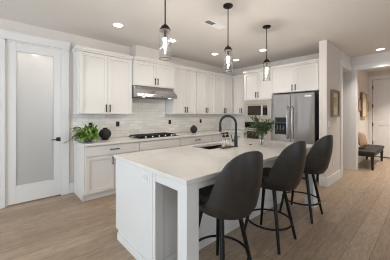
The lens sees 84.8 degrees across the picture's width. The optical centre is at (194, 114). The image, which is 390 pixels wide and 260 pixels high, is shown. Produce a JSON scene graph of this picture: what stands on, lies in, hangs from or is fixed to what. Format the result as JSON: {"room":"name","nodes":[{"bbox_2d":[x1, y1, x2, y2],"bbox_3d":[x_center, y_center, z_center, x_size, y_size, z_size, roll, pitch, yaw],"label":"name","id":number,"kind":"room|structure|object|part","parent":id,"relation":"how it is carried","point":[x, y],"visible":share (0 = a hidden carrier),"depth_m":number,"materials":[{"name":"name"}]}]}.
{"room":"kitchen","nodes":[
{"label":"kitchen","id":0,"kind":"room"},
{"bbox_2d":[0,18,230,182],"bbox_3d":[-2.396,-0.020,3.603,9.720,2.780,0.128,0,0,-42],"label":"wall","id":1,"kind":"structure","parent":0,"point":[147,116],"depth_m":4.43,"materials":[{"name":"tile"}]},
{"bbox_2d":[7,41,60,205],"bbox_3d":[-2.528,0.131,3.395,0.693,2.450,0.104,0,0,-42],"label":"door","id":2,"kind":"structure","parent":1,"relation":"in","point":[33,72],"depth_m":3.38,"materials":[{"name":"white paint"}]},
{"bbox_3d":[-2.550,0.060,3.420,0.483,2.050,0.014,0,0,-42],"label":"glass pane","id":3,"kind":"part","parent":2,"relation":"part of","materials":[{"name":"white glass"}]},
{"bbox_2d":[0,28,70,208],"bbox_3d":[-2.568,0.062,3.420,1.000,2.615,0.165,0,0,-42],"label":"trim","id":4,"kind":"structure","parent":1,"relation":"attached to","point":[5,35],"depth_m":3.34,"materials":[{"name":"white paint"}]},
{"bbox_2d":[69,182,73,192],"bbox_3d":[-2.160,1.280,3.730,0.076,0.180,0.018,0,0,-42],"label":"baseboard","id":5,"kind":"structure","parent":1,"relation":"attached to","point":[71,185],"depth_m":3.72,"materials":[{"name":"white paint"}]},
{"bbox_2d":[71,45,132,113],"bbox_3d":[-1.677,-0.568,3.931,0.981,1.124,0.356,0,0,-42],"label":"upper cabinet","id":6,"kind":"object","parent":1,"relation":"attached to","point":[102,80],"visible":1,"depth_m":3.77,"materials":[{"name":"white paint"}]},
{"bbox_3d":[-1.743,-0.533,3.688,0.458,1.037,0.022,0,0,-42],"label":"door","id":7,"kind":"part","parent":6,"relation":"part of","materials":[{"name":"white paint"}]},
{"bbox_3d":[-1.678,-1.094,3.933,0.981,0.072,0.352,0,0,-42],"label":"crown","id":8,"kind":"part","parent":6,"relation":"part of","materials":[{"name":"white paint"}]},
{"bbox_3d":[-1.401,-0.533,4.001,0.458,1.037,0.022,0,0,-42],"label":"door","id":9,"kind":"part","parent":6,"relation":"part of","materials":[{"name":"white paint"}]},
{"bbox_2d":[132,56,175,88],"bbox_3d":[-0.927,-0.853,4.573,0.986,0.555,0.421,0,0,-42],"label":"upper cabinet","id":10,"kind":"object","parent":1,"relation":"attached to","point":[149,72],"visible":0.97,"depth_m":4.39,"materials":[{"name":"white paint"}]},
{"bbox_3d":[-0.992,-0.818,4.286,0.478,0.468,0.022,0,0,-42],"label":"door","id":11,"kind":"part","parent":10,"relation":"part of","materials":[{"name":"white paint"}]},
{"bbox_2d":[132,85,176,99],"bbox_3d":[-0.903,-0.455,4.518,0.940,0.237,0.520,0,0,-42],"label":"range hood","id":12,"kind":"object","parent":10,"relation":"attached to","point":[140,92],"visible":0.89,"depth_m":4.33,"materials":[{"name":"metal"}]},
{"bbox_3d":[-0.928,-1.094,4.574,0.986,0.072,0.417,0,0,-42],"label":"crown","id":13,"kind":"part","parent":10,"relation":"part of","materials":[{"name":"white paint"}]},
{"bbox_3d":[-0.635,-0.818,4.612,0.478,0.468,0.022,0,0,-42],"label":"door","id":14,"kind":"part","parent":10,"relation":"part of","materials":[{"name":"white paint"}]},
{"bbox_2d":[165,65,196,113],"bbox_3d":[-0.322,-0.568,5.169,0.704,1.124,0.356,0,0,-42],"label":"upper cabinet","id":15,"kind":"object","parent":1,"relation":"attached to","point":[185,77],"visible":0.89,"depth_m":5.03,"materials":[{"name":"white paint"}]},
{"bbox_3d":[-0.355,-0.533,4.955,0.340,1.037,0.022,0,0,-42],"label":"door","id":16,"kind":"part","parent":15,"relation":"part of","materials":[{"name":"white paint"}]},
{"bbox_3d":[-0.323,-1.094,5.170,0.704,0.072,0.352,0,0,-42],"label":"crown","id":17,"kind":"part","parent":15,"relation":"part of","materials":[{"name":"white paint"}]},
{"bbox_3d":[-0.100,-0.533,5.189,0.340,1.037,0.022,0,0,-42],"label":"door","id":18,"kind":"part","parent":15,"relation":"part of","materials":[{"name":"white paint"}]},
{"bbox_2d":[196,69,215,113],"bbox_3d":[0.198,-0.568,5.643,0.697,1.124,0.356,0,0,-42],"label":"upper cabinet","id":19,"kind":"object","parent":1,"relation":"attached to","point":[205,80],"visible":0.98,"depth_m":5.51,"materials":[{"name":"white paint"}]},
{"bbox_3d":[0.161,-0.533,5.427,0.340,1.037,0.022,0,0,-42],"label":"door","id":20,"kind":"part","parent":19,"relation":"part of","materials":[{"name":"white paint"}]},
{"bbox_3d":[0.197,-1.094,5.645,0.697,0.072,0.352,0,0,-42],"label":"crown","id":21,"kind":"part","parent":19,"relation":"part of","materials":[{"name":"white paint"}]},
{"bbox_3d":[0.417,-0.533,5.661,0.340,1.037,0.022,0,0,-42],"label":"door","id":22,"kind":"part","parent":19,"relation":"part of","materials":[{"name":"white paint"}]},
{"bbox_2d":[215,73,233,113],"bbox_3d":[0.741,-0.568,6.139,0.767,1.124,0.356,0,0,-42],"label":"upper cabinet","id":23,"kind":"object","parent":1,"relation":"attached to","point":[223,82],"visible":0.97,"depth_m":6.00,"materials":[{"name":"white paint"}]},
{"bbox_3d":[0.689,-0.533,5.909,0.372,1.037,0.022,0,0,-42],"label":"door","id":24,"kind":"part","parent":23,"relation":"part of","materials":[{"name":"white paint"}]},
{"bbox_3d":[0.739,-1.094,6.141,0.767,0.072,0.352,0,0,-42],"label":"crown","id":25,"kind":"part","parent":23,"relation":"part of","materials":[{"name":"white paint"}]},
{"bbox_3d":[0.968,-0.533,6.164,0.372,1.037,0.022,0,0,-42],"label":"door","id":26,"kind":"part","parent":23,"relation":"part of","materials":[{"name":"white paint"}]},
{"bbox_2d":[131,45,166,61],"bbox_3d":[-0.992,-1.272,4.653,0.750,0.275,0.230,0,0,-42],"label":"wall","id":27,"kind":"structure","parent":0,"point":[136,50],"depth_m":4.50,"materials":[{"name":"paint"}]},
{"bbox_2d":[0,0,389,71],"bbox_3d":[1.141,-1.460,2.532,13.500,0.100,9.600,0,0,-42],"label":"ceiling","id":28,"kind":"structure","parent":0,"point":[355,27],"depth_m":3.35,"materials":[{"name":"paint"}]},
{"bbox_2d":[112,23,123,27],"bbox_3d":[-1.213,-1.405,3.365,0.176,0.008,0.176,0,0,-42],"label":"recessed light","id":29,"kind":"object","parent":28,"relation":"in","point":[119,25],"visible":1,"depth_m":3.37,"materials":[{"name":"white plastic"}]},
{"bbox_2d":[159,0,170,60],"bbox_3d":[-0.294,-0.977,2.102,0.124,0.865,0.124,0,0,-42],"label":"pendant light","id":30,"kind":"object","parent":28,"relation":"hanging from","point":[164,28],"visible":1,"depth_m":2.09,"materials":[{"name":"brown metal"}]},
{"bbox_3d":[-0.294,-1.134,2.102,0.013,0.499,0.013,0,0,-42],"label":"rod","id":31,"kind":"part","parent":30,"relation":"part of","materials":[{"name":"brown metal"}]},
{"bbox_2d":[202,19,225,28],"bbox_3d":[0.300,-1.404,3.334,0.400,0.011,0.140,0,0,-42],"label":"ceiling vent","id":32,"kind":"object","parent":28,"relation":"in","point":[208,21],"visible":1,"depth_m":3.33,"materials":[{"name":"white plastic"}]},
{"bbox_2d":[223,3,232,72],"bbox_3d":[0.427,-0.977,2.760,0.124,0.865,0.124,0,0,-42],"label":"pendant light","id":33,"kind":"object","parent":28,"relation":"hanging from","point":[228,6],"visible":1,"depth_m":2.75,"materials":[{"name":"black"}]},
{"bbox_3d":[0.427,-1.134,2.760,0.013,0.499,0.013,0,0,-42],"label":"rod","id":34,"kind":"part","parent":33,"relation":"part of","materials":[{"name":"brown metal"}]},
{"bbox_2d":[263,25,270,80],"bbox_3d":[1.146,-0.977,3.416,0.124,0.865,0.124,0,0,-42],"label":"pendant light","id":35,"kind":"object","parent":28,"relation":"hanging from","point":[266,27],"visible":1,"depth_m":3.41,"materials":[{"name":"black"}]},
{"bbox_3d":[1.146,-1.134,3.416,0.013,0.499,0.013,0,0,-42],"label":"rod","id":36,"kind":"part","parent":35,"relation":"part of","materials":[{"name":"brown metal"}]},
{"bbox_2d":[0,157,389,259],"bbox_3d":[1.141,1.420,2.532,13.500,0.100,9.600,0,0,-42],"label":"floor","id":37,"kind":"structure","parent":0,"point":[354,223],"depth_m":2.54,"materials":[{"name":"brown wood"}]},
{"bbox_2d":[74,142,138,201],"bbox_3d":[-1.567,0.933,3.834,0.938,0.874,0.644,0,0,-42],"label":"base cabinet","id":38,"kind":"object","parent":37,"relation":"on","point":[94,166],"visible":0.62,"depth_m":3.50,"materials":[{"name":"white paint"}]},
{"bbox_3d":[-1.925,0.933,3.542,0.016,0.874,0.594,0,0,-42],"label":"panel","id":39,"kind":"part","parent":38,"relation":"part of","materials":[{"name":"white paint"}]},
{"bbox_3d":[-1.542,0.968,3.479,0.451,0.578,0.022,0,0,-42],"label":"door","id":40,"kind":"part","parent":38,"relation":"part of","materials":[{"name":"white paint"}]},
{"bbox_3d":[-1.374,0.586,3.634,0.910,0.164,0.020,0,0,-42],"label":"drawer","id":41,"kind":"part","parent":38,"relation":"part of","materials":[{"name":"white paint"}]},
{"bbox_3d":[-1.204,0.968,3.788,0.451,0.578,0.022,0,0,-42],"label":"door","id":42,"kind":"part","parent":38,"relation":"part of","materials":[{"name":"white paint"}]},
{"bbox_2d":[139,138,179,151],"bbox_3d":[-0.861,0.933,4.479,0.968,0.874,0.644,0,0,-42],"label":"base cabinet","id":43,"kind":"object","parent":37,"relation":"on","point":[175,142],"visible":0.12,"depth_m":4.22,"materials":[{"name":"white paint"}]},
{"bbox_2d":[180,135,211,145],"bbox_3d":[-0.140,0.933,5.137,0.979,0.874,0.644,0,0,-42],"label":"drawer","id":44,"kind":"object","parent":37,"relation":"on","point":[184,141],"visible":0.22,"depth_m":4.89,"materials":[{"name":"white paint"}]},
{"bbox_2d":[116,150,316,259],"bbox_3d":[0.459,0.933,2.806,2.566,0.874,1.273,0,0,-42],"label":"kitchen island","id":45,"kind":"object","parent":37,"relation":"on","point":[157,217],"visible":0.36,"depth_m":1.93,"materials":[{"name":"white paint"}]},
{"bbox_3d":[-0.615,1.333,2.090,0.014,0.075,0.705,0,0,-42],"label":"molding","id":46,"kind":"part","parent":45,"relation":"part of","materials":[{"name":"white paint"}]},
{"bbox_3d":[-0.619,0.933,2.127,0.030,0.874,0.775,0,0,-42],"label":"panel","id":47,"kind":"part","parent":45,"relation":"part of","materials":[{"name":"white paint"}]},
{"bbox_2d":[143,172,148,182],"bbox_3d":[-0.436,0.559,1.900,0.006,0.078,0.115,0,0,-42],"label":"outlet","id":48,"kind":"object","parent":45,"relation":"attached to","point":[145,174],"depth_m":1.90,"materials":[{"name":"white plastic"}]},
{"bbox_3d":[-0.050,0.933,1.569,0.118,0.874,0.105,0,0,-42],"label":"post","id":49,"kind":"part","parent":45,"relation":"part of","materials":[{"name":"white paint"}]},
{"bbox_2d":[114,138,313,185],"bbox_3d":[0.464,0.475,2.812,2.582,0.038,1.272,0,0,-42],"label":"island countertop","id":50,"kind":"structure","parent":45,"relation":"on","point":[187,165],"depth_m":2.27,"materials":[{"name":"stone"}]},
{"bbox_2d":[202,145,221,149],"bbox_3d":[0.305,0.606,3.136,0.652,0.220,0.372,0,0,-42],"label":"sink","id":51,"kind":"object","parent":50,"relation":"in","point":[216,146],"visible":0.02,"depth_m":3.35,"materials":[{"name":"grey metal"}]},
{"bbox_2d":[219,115,237,146],"bbox_3d":[0.476,0.229,3.052,0.274,0.454,0.067,0,0,15],"label":"faucet","id":52,"kind":"object","parent":50,"relation":"on","point":[235,140],"visible":1,"depth_m":3.02,"materials":[{"name":"black metal"}]},
{"bbox_3d":[0.473,0.151,3.062,0.257,0.298,0.033,0,0,18],"label":"spout","id":53,"kind":"part","parent":52,"relation":"part of","materials":[{"name":"black metal"}]},
{"bbox_2d":[244,114,276,144],"bbox_3d":[0.921,0.219,3.056,0.455,0.472,0.463,0,0,29],"label":"flower vase","id":54,"kind":"object","parent":50,"relation":"on","point":[265,127],"visible":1,"depth_m":3.04,"materials":[{"name":"clear glass"}]},
{"bbox_3d":[0.590,1.320,2.662,2.368,0.100,0.014,0,0,-42],"label":"molding","id":55,"kind":"part","parent":45,"relation":"part of","materials":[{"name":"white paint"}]},
{"bbox_3d":[0.577,0.933,2.677,2.368,0.874,0.025,0,0,-42],"label":"panel","id":56,"kind":"part","parent":45,"relation":"part of","materials":[{"name":"white paint"}]},
{"bbox_3d":[1.737,1.315,3.201,0.146,0.110,0.133,0,0,-42],"label":"post","id":57,"kind":"part","parent":45,"relation":"part of","materials":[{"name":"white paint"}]},
{"bbox_3d":[1.737,0.933,3.201,0.118,0.874,0.105,0,0,-42],"label":"post","id":58,"kind":"part","parent":45,"relation":"part of","materials":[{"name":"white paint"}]},
{"bbox_2d":[212,133,233,141],"bbox_3d":[0.553,0.933,5.770,0.892,0.874,0.644,0,0,-42],"label":"base cabinet","id":59,"kind":"object","parent":37,"relation":"on","point":[217,137],"visible":0.1,"depth_m":5.50,"materials":[{"name":"white paint"}]},
{"bbox_2d":[199,151,262,259],"bbox_3d":[0.255,0.812,1.744,0.499,1.117,0.635,0,0,-40],"label":"bar stool","id":60,"kind":"object","parent":37,"relation":"on","point":[234,195],"visible":0.78,"depth_m":1.49,"materials":[{"name":"leather"}]},
{"bbox_3d":[0.001,1.062,1.834,0.171,0.618,0.041,0,0,10],"label":"leg","id":61,"kind":"part","parent":60,"relation":"part of","materials":[{"name":"black metal"}]},
{"bbox_3d":[0.227,0.671,1.775,0.424,0.098,0.457,0,0,-29],"label":"seat","id":62,"kind":"part","parent":60,"relation":"part of","materials":[{"name":"leather"}]},
{"bbox_3d":[0.220,1.062,2.015,0.040,0.618,0.171,0,0,4],"label":"leg","id":63,"kind":"part","parent":60,"relation":"part of","materials":[{"name":"black metal"}]},
{"bbox_3d":[0.201,1.062,1.593,0.040,0.618,0.171,0,0,4],"label":"leg","id":64,"kind":"part","parent":60,"relation":"part of","materials":[{"name":"black metal"}]},
{"bbox_3d":[0.420,1.062,1.774,0.171,0.618,0.041,0,0,10],"label":"leg","id":65,"kind":"part","parent":60,"relation":"part of","materials":[{"name":"black metal"}]},
{"bbox_2d":[234,133,244,138],"bbox_3d":[1.203,0.933,6.176,0.674,0.874,0.900,0,0,-42],"label":"base cabinet","id":66,"kind":"object","parent":37,"relation":"on","point":[240,135],"visible":0.17,"depth_m":5.71,"materials":[{"name":"white paint"}]},
{"bbox_2d":[73,129,244,146],"bbox_3d":[-0.193,0.475,4.909,4.445,0.038,0.910,0,0,-42],"label":"countertop","id":67,"kind":"structure","parent":66,"relation":"on","point":[116,140],"depth_m":4.06,"materials":[{"name":"stone"}]},
{"bbox_2d":[64,124,99,142],"bbox_3d":[-1.836,0.323,3.569,0.593,0.332,0.483,0,0,3],"label":"potted plant","id":68,"kind":"object","parent":67,"relation":"on","point":[92,132],"visible":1,"depth_m":3.51,"materials":[{"name":"green plant"}]},
{"bbox_2d":[99,128,110,139],"bbox_3d":[-1.639,0.348,3.893,0.210,0.214,0.210,0,0,-42],"label":"round vase","id":69,"kind":"object","parent":67,"relation":"on","point":[104,133],"visible":0.98,"depth_m":3.82,"materials":[{"name":"grey ceramic"}]},
{"bbox_2d":[128,132,177,138],"bbox_3d":[-0.858,0.434,4.477,0.910,0.044,0.490,0,0,-42],"label":"gas cooktop","id":70,"kind":"object","parent":67,"relation":"in","point":[164,134],"visible":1,"depth_m":4.34,"materials":[{"name":"black metal"}]},
{"bbox_2d":[190,125,196,132],"bbox_3d":[-0.029,0.362,5.296,0.180,0.187,0.180,0,0,-42],"label":"round vase","id":71,"kind":"object","parent":67,"relation":"on","point":[193,129],"visible":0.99,"depth_m":5.23,"materials":[{"name":"grey ceramic"}]},
{"bbox_2d":[243,67,278,100],"bbox_3d":[1.772,0.120,5.553,0.674,2.500,0.811,0,0,-42],"label":"upper cabinet","id":72,"kind":"object","parent":37,"relation":"on","point":[257,85],"visible":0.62,"depth_m":5.31,"materials":[{"name":"white paint"}]},
{"bbox_3d":[1.433,-0.715,5.488,0.022,0.674,0.382,0,0,-42],"label":"door","id":73,"kind":"part","parent":72,"relation":"part of","materials":[{"name":"white paint"}]},
{"bbox_3d":[1.774,-1.094,5.554,0.670,0.072,0.811,0,0,-42],"label":"crown","id":74,"kind":"part","parent":72,"relation":"part of","materials":[{"name":"white paint"}]},
{"bbox_2d":[244,100,271,121],"bbox_3d":[1.736,-0.085,5.502,0.516,0.540,0.745,0,0,-42],"label":"microwave","id":75,"kind":"object","parent":72,"relation":"in","point":[262,109],"visible":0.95,"depth_m":5.30,"materials":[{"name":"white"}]},
{"bbox_3d":[1.503,-0.100,5.406,0.030,0.304,0.418,0,0,-42],"label":"door","id":76,"kind":"part","parent":75,"relation":"part of","materials":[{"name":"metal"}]},
{"bbox_3d":[1.703,-0.100,5.186,0.030,0.304,0.167,0,0,-42],"label":"control panel","id":77,"kind":"part","parent":75,"relation":"part of","materials":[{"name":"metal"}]},
{"bbox_2d":[245,122,271,139],"bbox_3d":[1.753,0.568,5.517,0.651,0.745,0.745,0,0,-42],"label":"wall oven","id":78,"kind":"object","parent":72,"relation":"in","point":[268,136],"visible":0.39,"depth_m":5.38,"materials":[{"name":"black"}]},
{"bbox_3d":[1.563,0.263,5.344,0.025,0.135,0.745,0,0,-42],"label":"control panel","id":79,"kind":"part","parent":78,"relation":"part of","materials":[{"name":"black glass"}]},
{"bbox_3d":[1.695,-0.715,5.202,0.022,0.674,0.382,0,0,-42],"label":"door","id":80,"kind":"part","parent":72,"relation":"part of","materials":[{"name":"white paint"}]},
{"bbox_2d":[244,141,306,254],"bbox_3d":[0.870,0.812,2.318,0.499,1.117,0.635,0,0,-42],"label":"bar stool","id":81,"kind":"object","parent":37,"relation":"on","point":[286,173],"visible":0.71,"depth_m":2.08,"materials":[{"name":"leather"}]},
{"bbox_3d":[0.613,1.062,2.399,0.171,0.618,0.041,0,0,8],"label":"leg","id":82,"kind":"part","parent":81,"relation":"part of","materials":[{"name":"black metal"}]},
{"bbox_3d":[0.825,1.062,2.588,0.040,0.618,0.171,0,0,2],"label":"leg","id":83,"kind":"part","parent":81,"relation":"part of","materials":[{"name":"black metal"}]},
{"bbox_3d":[0.840,0.671,2.348,0.424,0.098,0.457,0,0,-31],"label":"seat","id":84,"kind":"part","parent":81,"relation":"part of","materials":[{"name":"leather"}]},
{"bbox_3d":[0.821,1.062,2.165,0.040,0.618,0.171,0,0,2],"label":"leg","id":85,"kind":"part","parent":81,"relation":"part of","materials":[{"name":"black metal"}]},
{"bbox_3d":[1.033,1.062,2.353,0.171,0.618,0.041,0,0,8],"label":"leg","id":86,"kind":"part","parent":81,"relation":"part of","materials":[{"name":"black metal"}]},
{"bbox_2d":[272,92,318,179],"bbox_3d":[2.325,0.458,4.852,0.742,1.825,0.920,0,0,-42],"label":"refrigerator","id":87,"kind":"object","parent":37,"relation":"on","point":[296,115],"visible":0.56,"depth_m":4.57,"materials":[{"name":"silver metal"}]},
{"bbox_3d":[1.955,0.098,4.848,0.055,1.105,0.427,0,0,-42],"label":"door","id":88,"kind":"part","parent":87,"relation":"part of","materials":[{"name":"metal"}]},
{"bbox_3d":[2.024,0.175,4.685,0.071,0.732,0.025,0,0,-42],"label":"handle","id":89,"kind":"part","parent":87,"relation":"part of","materials":[{"name":"metal"}]},
{"bbox_3d":[2.091,0.175,4.611,0.071,0.732,0.025,0,0,-42],"label":"handle","id":90,"kind":"part","parent":87,"relation":"part of","materials":[{"name":"metal"}]},
{"bbox_3d":[2.267,0.098,4.506,0.055,1.105,0.487,0,0,-42],"label":"door","id":91,"kind":"part","parent":87,"relation":"part of","materials":[{"name":"metal"}]},
{"bbox_2d":[279,135,332,223],"bbox_3d":[1.516,0.812,2.908,0.499,1.117,0.635,0,0,-42],"label":"bar stool","id":92,"kind":"object","parent":37,"relation":"on","point":[318,158],"visible":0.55,"depth_m":2.66,"materials":[{"name":"leather"}]},
{"bbox_3d":[1.259,1.062,2.989,0.171,0.618,0.041,0,0,8],"label":"leg","id":93,"kind":"part","parent":92,"relation":"part of","materials":[{"name":"black metal"}]},
{"bbox_3d":[1.467,1.062,2.755,0.040,0.618,0.171,0,0,2],"label":"leg","id":94,"kind":"part","parent":92,"relation":"part of","materials":[{"name":"black metal"}]},
{"bbox_3d":[1.679,1.062,2.943,0.171,0.618,0.041,0,0,8],"label":"leg","id":95,"kind":"part","parent":92,"relation":"part of","materials":[{"name":"black metal"}]},
{"bbox_2d":[358,144,383,169],"bbox_3d":[4.808,1.143,5.887,1.680,0.455,0.440,0,0,-42],"label":"bench","id":96,"kind":"object","parent":37,"relation":"on","point":[371,151],"visible":0.73,"depth_m":5.43,"materials":[{"name":"brown wood"}]},
{"bbox_2d":[358,132,367,147],"bbox_3d":[4.509,0.680,5.769,0.461,0.451,0.191,0,0,-34],"label":"cushion","id":97,"kind":"object","parent":96,"relation":"on","point":[362,141],"visible":0.87,"depth_m":5.67,"materials":[{"name":"fabric"}]},
{"bbox_3d":[4.808,0.950,5.887,1.680,0.070,0.440,0,0,-42],"label":"seat","id":98,"kind":"part","parent":96,"relation":"part of","materials":[{"name":"grey fabric"}]},
{"bbox_3d":[4.353,1.177,5.241,0.086,0.385,0.070,0,0,-42],"label":"leg","id":99,"kind":"part","parent":96,"relation":"part of","materials":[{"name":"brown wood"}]},
{"bbox_2d":[231,53,318,129],"bbox_3d":[2.124,-0.020,5.765,0.128,2.780,2.790,0,0,-42],"label":"wall","id":100,"kind":"structure","parent":0,"point":[239,71],"depth_m":6.16,"materials":[{"name":"paint"}]},
{"bbox_2d":[233,74,244,113],"bbox_3d":[1.417,-0.568,6.181,0.356,1.124,0.582,0,0,-42],"label":"upper cabinet","id":101,"kind":"object","parent":100,"relation":"attached to","point":[238,80],"visible":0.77,"depth_m":6.17,"materials":[{"name":"white paint"}]},
{"bbox_3d":[1.229,-0.533,6.187,0.022,1.037,0.274,0,0,-42],"label":"door","id":102,"kind":"part","parent":101,"relation":"part of","materials":[{"name":"white paint"}]},
{"bbox_3d":[1.417,-0.533,5.980,0.022,1.037,0.274,0,0,-42],"label":"door","id":103,"kind":"part","parent":101,"relation":"part of","materials":[{"name":"white paint"}]},
{"bbox_2d":[272,58,318,94],"bbox_3d":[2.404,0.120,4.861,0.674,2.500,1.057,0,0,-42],"label":"upper cabinet","id":104,"kind":"object","parent":100,"relation":"attached to","point":[302,76],"visible":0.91,"depth_m":4.63,"materials":[{"name":"white paint"}]},
{"bbox_3d":[2.004,-0.778,4.863,0.022,0.547,0.494,0,0,-42],"label":"door","id":105,"kind":"part","parent":104,"relation":"part of","materials":[{"name":"white paint"}]},
{"bbox_3d":[2.405,-1.094,4.862,0.670,0.072,1.057,0,0,-42],"label":"crown","id":106,"kind":"part","parent":104,"relation":"part of","materials":[{"name":"white paint"}]},
{"bbox_3d":[2.338,-0.778,4.498,0.022,0.547,0.484,0,0,-42],"label":"door","id":107,"kind":"part","parent":104,"relation":"part of","materials":[{"name":"white paint"}]},
{"bbox_2d":[319,40,340,177],"bbox_3d":[2.812,-0.020,4.417,1.010,2.780,0.130,0,0,-42],"label":"wall","id":108,"kind":"structure","parent":0,"point":[329,54],"depth_m":4.14,"materials":[{"name":"paint"}]},
{"bbox_2d":[319,170,340,187],"bbox_3d":[2.768,1.280,4.362,0.910,0.180,0.150,0,0,-42],"label":"baseboard","id":109,"kind":"structure","parent":108,"relation":"attached to","point":[323,181],"depth_m":4.10,"materials":[{"name":"white paint"}]},
{"bbox_2d":[330,89,339,116],"bbox_3d":[2.837,-0.220,4.320,0.465,0.540,0.044,0,0,-42],"label":"framed picture","id":110,"kind":"object","parent":108,"relation":"attached to","point":[334,94],"visible":1,"depth_m":4.29,"materials":[{"name":"brown wood"}]},
{"bbox_2d":[334,93,337,114],"bbox_3d":[2.829,-0.220,4.329,0.365,0.440,0.020,0,0,-42],"label":"print","id":111,"kind":"object","parent":110,"relation":"attached to","point":[335,94],"depth_m":4.36,"materials":[{"name":"brown"}]},
{"bbox_2d":[340,60,351,177],"bbox_3d":[3.299,0.100,5.159,0.990,2.540,0.630,0,0,-42],"label":"trim","id":112,"kind":"structure","parent":108,"relation":"attached to","point":[345,78],"depth_m":5.29,"materials":[{"name":"white paint"}]},
{"bbox_2d":[341,51,350,72],"bbox_3d":[2.081,-0.020,6.708,1.080,2.780,4.500,0,0,-42],"label":"wall","id":113,"kind":"structure","parent":0,"point":[345,58],"depth_m":4.94,"materials":[{"name":"white paint"}]},
{"bbox_2d":[351,70,357,170],"bbox_3d":[3.961,0.145,5.302,0.220,2.450,0.110,0,0,-42],"label":"trim","id":114,"kind":"structure","parent":113,"relation":"attached to","point":[354,74],"depth_m":5.23,"materials":[{"name":"white paint"}]},
{"bbox_2d":[351,51,389,65],"bbox_3d":[4.598,-1.300,4.604,0.200,0.220,2.000,0,0,-42],"label":"wall","id":115,"kind":"structure","parent":113,"relation":"attached to","point":[383,56],"depth_m":5.00,"materials":[{"name":"paint"}]},
{"bbox_2d":[358,70,367,147],"bbox_3d":[4.809,-0.020,6.301,2.400,2.780,0.120,0,0,-42],"label":"wall","id":116,"kind":"structure","parent":0,"point":[362,75],"depth_m":6.44,"materials":[{"name":"paint"}]},
{"bbox_2d":[358,156,365,162],"bbox_3d":[4.859,1.280,6.253,2.390,0.180,0.018,0,0,-42],"label":"baseboard","id":117,"kind":"structure","parent":116,"relation":"attached to","point":[360,158],"depth_m":6.17,"materials":[{"name":"white paint"}]},
{"bbox_2d":[358,92,368,117],"bbox_3d":[5.137,-0.275,6.476,1.400,0.730,0.062,0,0,-42],"label":"wall art","id":118,"kind":"object","parent":116,"relation":"attached to","point":[363,104],"visible":1,"depth_m":6.32,"materials":[{"name":"brown wood"}]},
{"bbox_3d":[5.084,-0.275,6.407,0.690,0.730,0.030,0,0,-42],"label":"frame","id":119,"kind":"part","parent":118,"relation":"part of","materials":[{"name":"brown wood"}]},
{"bbox_3d":[5.080,-0.275,6.412,0.620,0.660,0.008,0,0,-42],"label":"panel","id":120,"kind":"part","parent":118,"relation":"part of","materials":[{"name":"paper"}]},
{"bbox_2d":[368,69,389,144],"bbox_3d":[6.532,-0.020,6.283,0.120,2.780,2.470,0,0,-42],"label":"wall","id":121,"kind":"structure","parent":0,"point":[381,72],"depth_m":6.95,"materials":[{"name":"paint"}]},
{"bbox_2d":[368,74,389,144],"bbox_3d":[6.118,0.060,6.629,0.025,2.620,1.160,0,0,-42],"label":"trim","id":122,"kind":"structure","parent":121,"relation":"attached to","point":[370,78],"depth_m":7.01,"materials":[{"name":"white paint"}]},
{"bbox_2d":[372,79,389,157],"bbox_3d":[6.134,0.125,6.675,0.180,2.490,0.926,0,0,-42],"label":"door","id":123,"kind":"structure","parent":121,"relation":"in","point":[381,88],"depth_m":6.82,"materials":[{"name":"white paint"}]},
{"bbox_3d":[7.136,-0.020,3.604,2.600,2.780,2.900,0,0,-42],"label":"wall","id":124,"kind":"structure","parent":0,"visible":0},
{"bbox_2d":[352,61,389,70],"bbox_3d":[4.598,-1.135,4.604,0.230,0.110,2.000,0,0,-42],"label":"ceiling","id":125,"kind":"structure","parent":124,"relation":"attached to","point":[386,64],"depth_m":4.98,"materials":[{"name":"white paint"}]}
]}

